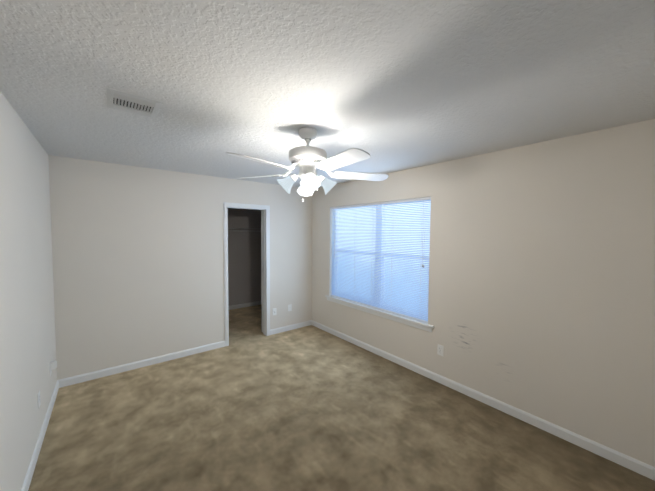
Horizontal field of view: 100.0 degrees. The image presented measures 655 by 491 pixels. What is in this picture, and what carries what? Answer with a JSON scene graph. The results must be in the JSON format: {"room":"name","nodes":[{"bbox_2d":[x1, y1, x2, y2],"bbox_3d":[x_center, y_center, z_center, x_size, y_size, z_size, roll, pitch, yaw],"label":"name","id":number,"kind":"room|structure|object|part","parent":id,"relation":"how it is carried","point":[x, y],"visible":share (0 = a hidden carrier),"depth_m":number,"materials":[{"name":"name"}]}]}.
{"room":"empty bedroom","nodes":[
{"label":"empty bedroom","id":0,"kind":"room"},
{"bbox_2d":[0,91,56,490],"bbox_3d":[-2.068,0.348,1.786,0.120,2.440,6.640,-2,3,-39],"label":"wall","id":1,"kind":"structure","parent":0,"point":[27,338],"depth_m":1.83,"materials":[{"name":"paint"}]},
{"bbox_2d":[37,390,40,408],"bbox_3d":[-2.250,1.200,2.146,0.007,0.115,0.070,-2,3,-39],"label":"electrical outlet","id":2,"kind":"object","parent":1,"relation":"attached to","point":[38,397],"visible":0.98,"depth_m":2.12,"materials":[{"name":"white plastic"}]},
{"bbox_2d":[21,380,58,490],"bbox_3d":[-1.440,1.560,1.157,0.013,0.085,4.538,-2,3,-39],"label":"baseboard","id":3,"kind":"structure","parent":1,"relation":"attached to","point":[30,472],"depth_m":2.07,"materials":[{"name":"white wood"}]},
{"bbox_2d":[49,360,56,375],"bbox_3d":[-2.596,1.157,2.606,0.047,0.122,0.070,-2,3,-39],"label":"electrical outlet","id":4,"kind":"object","parent":1,"relation":"attached to","point":[52,364],"visible":1,"depth_m":2.59,"materials":[{"name":"white plastic"}]},
{"bbox_2d":[48,155,311,379],"bbox_3d":[-1.607,0.253,3.949,3.312,2.440,0.120,-2,3,-39],"label":"wall","id":5,"kind":"structure","parent":0,"point":[138,261],"depth_m":3.39,"materials":[{"name":"paint"}]},
{"bbox_2d":[58,320,311,387],"bbox_3d":[-1.573,1.432,3.951,3.312,0.085,0.013,-2,3,-39],"label":"baseboard","id":6,"kind":"structure","parent":5,"relation":"attached to","point":[68,381],"depth_m":3.43,"materials":[{"name":"white wood"}]},
{"bbox_2d":[223,202,269,345],"bbox_3d":[-1.246,0.417,4.239,0.726,2.092,0.138,-2,3,-39],"label":"door frame","id":7,"kind":"structure","parent":5,"relation":"attached to","point":[226,205],"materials":[{"name":"white wood"}]},
{"bbox_2d":[261,210,262,331],"bbox_3d":[-0.899,0.421,4.760,0.591,2.018,0.199,-2,3,-39],"label":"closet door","id":8,"kind":"structure","parent":5,"relation":"in","point":[262,264],"depth_m":4.50,"materials":[{"name":"white wood"}]},
{"bbox_2d":[228,208,260,305],"bbox_3d":[-2.228,0.214,4.720,3.312,2.440,1.862,-2,3,-39],"label":"wall","id":9,"kind":"structure","parent":0,"point":[244,265],"depth_m":6.08,"materials":[{"name":"paint"}]},
{"bbox_2d":[228,228,260,237],"bbox_3d":[-2.152,-0.196,5.606,2.043,0.336,0.301,-2,3,-39],"label":"closet shelf","id":10,"kind":"object","parent":9,"relation":"attached to","point":[242,229],"visible":0.33,"depth_m":5.83,"materials":[{"name":"white"}]},
{"bbox_2d":[229,301,260,309],"bbox_3d":[-2.254,1.344,5.791,2.062,0.085,0.013,-2,3,-39],"label":"baseboard","id":11,"kind":"structure","parent":9,"relation":"attached to","point":[231,307],"depth_m":6.10,"materials":[{"name":"white wood"}]},
{"bbox_2d":[0,0,654,187],"bbox_3d":[-0.672,-0.962,2.845,3.682,0.100,6.640,-2,3,-39],"label":"ceiling","id":12,"kind":"structure","parent":0,"point":[390,86],"depth_m":1.37,"materials":[{"name":"white paint"}]},
{"bbox_2d":[107,88,161,117],"bbox_3d":[-1.186,-0.856,1.684,0.258,0.014,0.300,-2,3,-39],"label":"ceiling vent","id":13,"kind":"object","parent":12,"relation":"in","point":[129,103],"visible":1,"depth_m":1.66,"materials":[{"name":"silver metal"}]},
{"bbox_2d":[226,127,388,201],"bbox_3d":[-0.142,-0.600,2.066,1.277,0.545,1.259,-2,3,-39],"label":"ceiling fan","id":14,"kind":"object","parent":12,"relation":"hanging from","point":[307,160],"visible":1,"depth_m":2.02,"materials":[{"name":"white"}]},
{"bbox_2d":[28,304,654,490],"bbox_3d":[-0.689,1.576,2.960,3.682,0.100,6.640,-2,3,-39],"label":"floor","id":15,"kind":"structure","parent":0,"point":[251,407],"depth_m":2.29,"materials":[{"name":"carpet"}]},
{"bbox_2d":[312,119,654,466],"bbox_3d":[0.580,0.266,3.993,0.150,2.440,6.520,-2,3,-39],"label":"wall","id":16,"kind":"structure","parent":0,"point":[541,305],"depth_m":2.33,"materials":[{"name":"paint"}]},
{"bbox_2d":[325,196,433,331],"bbox_3d":[0.659,0.141,3.889,0.212,2.070,2.400,-2,3,-39],"label":"window","id":17,"kind":"structure","parent":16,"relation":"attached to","point":[379,258],"depth_m":3.74,"materials":[{"name":"white plastic"}]},
{"bbox_3d":[0.617,0.885,3.893,0.117,0.024,1.950,-2,3,-39],"label":"sill","id":18,"kind":"part","parent":17,"relation":"part of","materials":[{"name":"white wood"}]},
{"bbox_2d":[437,344,443,355],"bbox_3d":[1.256,1.166,3.060,0.007,0.115,0.070,-2,3,-39],"label":"electrical outlet","id":19,"kind":"object","parent":16,"relation":"attached to","point":[440,349],"visible":1,"depth_m":3.06,"materials":[{"name":"white plastic"}]},
{"bbox_2d":[311,320,654,480],"bbox_3d":[1.130,1.483,3.224,0.013,0.085,4.538,-2,3,-39],"label":"baseboard","id":20,"kind":"structure","parent":16,"relation":"attached to","point":[631,463],"depth_m":2.47,"materials":[{"name":"white wood"}]}
]}

